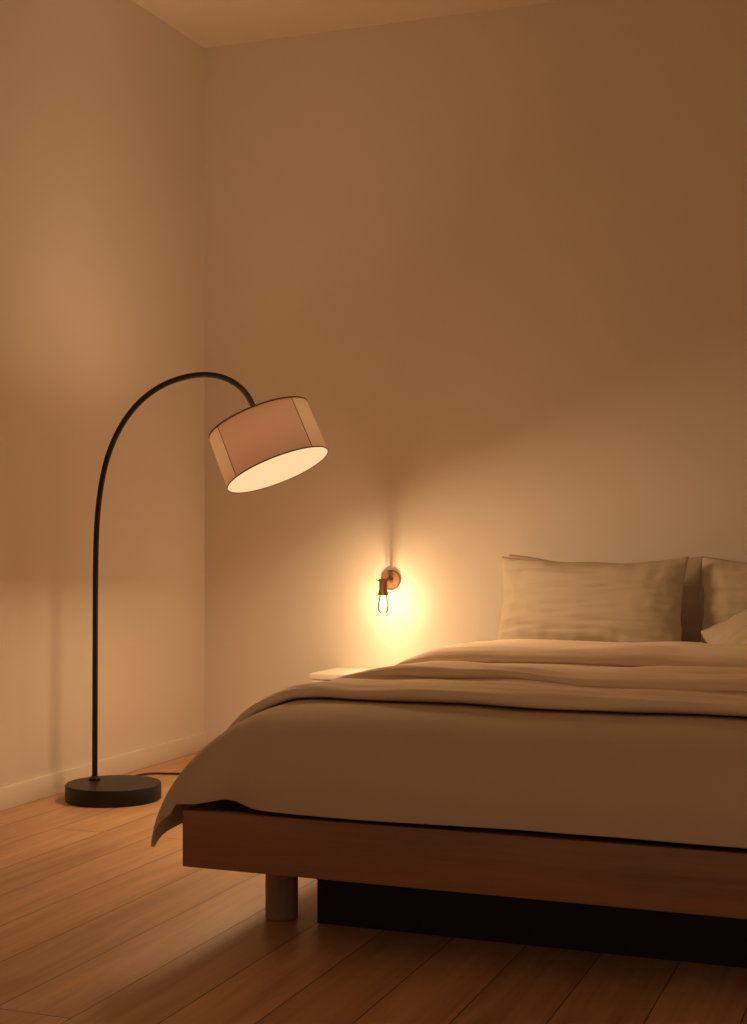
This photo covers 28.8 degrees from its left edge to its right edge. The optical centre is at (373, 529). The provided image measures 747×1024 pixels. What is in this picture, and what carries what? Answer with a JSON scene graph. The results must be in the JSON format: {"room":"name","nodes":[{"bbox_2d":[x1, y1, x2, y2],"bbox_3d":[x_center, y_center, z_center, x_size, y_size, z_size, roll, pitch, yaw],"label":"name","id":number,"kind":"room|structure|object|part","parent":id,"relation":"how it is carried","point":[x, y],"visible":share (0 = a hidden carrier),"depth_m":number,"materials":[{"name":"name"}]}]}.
{"room":"bedroom","nodes":[
{"label":"bedroom","id":0,"kind":"room"},
{"bbox_2d":[0,0,203,787],"bbox_3d":[-1.998,-0.540,2.769,0.120,3.080,6.930,0,0,21],"label":"wall","id":1,"kind":"structure","parent":0,"point":[102,101],"depth_m":5.22,"materials":[{"name":"beige paint"}]},
{"bbox_2d":[0,731,206,810],"bbox_3d":[-1.935,0.864,2.745,0.014,0.073,6.930,0,0,21],"label":"baseboard","id":2,"kind":"structure","parent":1,"relation":"attached to","point":[31,790],"depth_m":5.24,"materials":[{"name":"beige paint"}]},
{"bbox_2d":[132,0,561,47],"bbox_3d":[0.858,-2.030,1.668,6.000,0.100,6.930,0,0,21],"label":"ceiling","id":3,"kind":"structure","parent":0,"point":[209,23],"depth_m":5.59,"materials":[{"name":"beige paint"}]},
{"bbox_2d":[0,751,746,1023],"bbox_3d":[0.858,0.950,1.668,6.000,0.100,6.930,0,0,21],"label":"floor","id":4,"kind":"structure","parent":0,"point":[100,924],"depth_m":3.04,"materials":[{"name":"brown wood"}]},
{"bbox_2d":[65,372,327,807],"bbox_3d":[-0.444,0.188,5.187,0.884,1.425,1.219,0,0,21],"label":"arc floor lamp","id":5,"kind":"object","parent":4,"relation":"on","point":[269,443],"visible":0.95,"depth_m":4.72,"materials":[{"name":"black"}]},
{"bbox_3d":[-0.481,0.894,5.381,1.027,0.009,0.263,0,0,-28],"label":"power cord","id":6,"kind":"part","parent":5,"relation":"part of","materials":[{"name":"brown plastic"}]},
{"bbox_3d":[-0.379,-0.360,4.783,0.317,0.146,0.346,0,0,21],"label":"rim trim","id":7,"kind":"part","parent":5,"relation":"part of","materials":[{"name":"brown metal"}]},
{"bbox_3d":[-0.344,-0.277,4.764,0.391,0.307,0.354,0,0,21],"label":"lamp shade","id":8,"kind":"part","parent":5,"relation":"part of","materials":[{"name":"beige fabric"}]},
{"bbox_3d":[-0.312,-0.196,4.750,0.323,0.148,0.354,0,0,21],"label":"rim trim","id":9,"kind":"part","parent":5,"relation":"part of","materials":[{"name":"brown metal"}]},
{"bbox_2d":[228,447,327,491],"bbox_3d":[-0.312,-0.197,4.750,0.318,0.146,0.348,0,0,21],"label":"diffuser","id":10,"kind":"object","parent":5,"relation":"attached to","point":[250,469],"depth_m":4.68,"materials":[{"name":"white"}]},
{"bbox_2d":[310,667,374,681],"bbox_3d":[0.062,0.721,5.533,0.545,0.358,0.280,0,0,21],"label":"nightstand","id":11,"kind":"object","parent":4,"relation":"on","point":[329,674],"visible":0.12,"depth_m":5.50,"materials":[{"name":"beige paint"}]},
{"bbox_2d":[183,800,746,967],"bbox_3d":[0.744,0.756,4.067,1.539,0.287,2.475,0,0,21],"label":"platform bed","id":12,"kind":"object","parent":4,"relation":"on","point":[683,902],"visible":0.49,"depth_m":3.04,"materials":[{"name":"brown wood"}]},
{"bbox_3d":[0.045,0.675,4.353,0.030,0.125,2.444,0,0,21],"label":"rail","id":13,"kind":"part","parent":12,"relation":"part of","materials":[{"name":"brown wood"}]},
{"bbox_3d":[-0.213,0.810,3.378,0.076,0.180,0.076,0,0,21],"label":"leg","id":14,"kind":"part","parent":12,"relation":"part of","materials":[{"name":"brown wood"}]},
{"bbox_2d":[151,697,746,847],"bbox_3d":[0.727,0.543,4.011,1.688,0.308,2.393,0,0,21],"label":"duvet","id":15,"kind":"object","parent":12,"relation":"on","point":[664,777],"visible":0.62,"depth_m":3.01,"materials":[{"name":"beige fabric"}]},
{"bbox_2d":[227,639,746,729],"bbox_3d":[0.689,0.459,3.868,1.738,0.276,1.621,0,0,21],"label":"blanket","id":16,"kind":"object","parent":15,"relation":"on","point":[677,677],"visible":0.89,"depth_m":3.50,"materials":[{"name":"beige fabric"}]},
{"bbox_2d":[497,557,688,641],"bbox_3d":[0.755,0.246,5.069,0.670,0.310,0.197,0,0,23],"label":"pillow","id":17,"kind":"object","parent":15,"relation":"on","point":[625,602],"visible":0.84,"depth_m":5.00,"materials":[{"name":"beige fabric"}]},
{"bbox_2d":[509,554,704,642],"bbox_3d":[0.831,0.246,5.254,0.725,0.312,0.105,0,0,21],"label":"pillow","id":18,"kind":"object","parent":15,"relation":"on","point":[690,605],"visible":0.14,"depth_m":5.13,"materials":[{"name":"beige fabric"}]},
{"bbox_2d":[700,609,746,644],"bbox_3d":[1.385,0.218,4.663,0.709,0.369,0.275,0,0,21],"label":"pillow","id":19,"kind":"object","parent":15,"relation":"on","point":[733,631],"visible":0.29,"depth_m":4.77,"materials":[{"name":"beige fabric"}]},
{"bbox_2d":[701,556,746,642],"bbox_3d":[1.442,0.247,4.900,0.678,0.311,0.160,0,0,20],"label":"pillow","id":20,"kind":"object","parent":15,"relation":"on","point":[724,581],"visible":0.7,"depth_m":4.97,"materials":[{"name":"beige fabric"}]},
{"bbox_3d":[0.304,0.675,2.927,1.539,0.125,0.030,0,0,21],"label":"foot rail","id":21,"kind":"part","parent":12,"relation":"part of","materials":[{"name":"brown wood"}]},
{"bbox_2d":[204,0,746,744],"bbox_3d":[2.070,-0.540,4.979,6.120,3.080,0.120,0,0,21],"label":"wall","id":22,"kind":"structure","parent":0,"point":[496,259],"depth_m":5.58,"materials":[{"name":"beige paint"}]},
{"bbox_2d":[378,570,400,612],"bbox_3d":[0.044,0.237,5.617,0.080,0.164,0.146,0,0,21],"label":"wall sconce","id":23,"kind":"object","parent":22,"relation":"attached to","point":[390,579],"visible":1,"depth_m":5.64,"materials":[{"name":"gold metal"}]},
{"bbox_2d":[378,579,388,594],"bbox_3d":[0.037,0.218,5.564,0.042,0.062,0.042,0,0,21],"label":"socket","id":24,"kind":"object","parent":23,"relation":"attached to","point":[383,590],"depth_m":5.55,"materials":[{"name":"gold metal"}]},
{"bbox_3d":[0.037,0.284,5.564,0.041,0.070,0.041,0,0,21],"label":"bulb","id":25,"kind":"part","parent":23,"relation":"part of","materials":[{"name":"clear glass"}]},
{"bbox_3d":[0.066,0.195,5.676,0.080,0.080,0.020,0,0,21],"label":"wall plate","id":26,"kind":"part","parent":23,"relation":"part of","materials":[{"name":"gold metal"}]}
]}

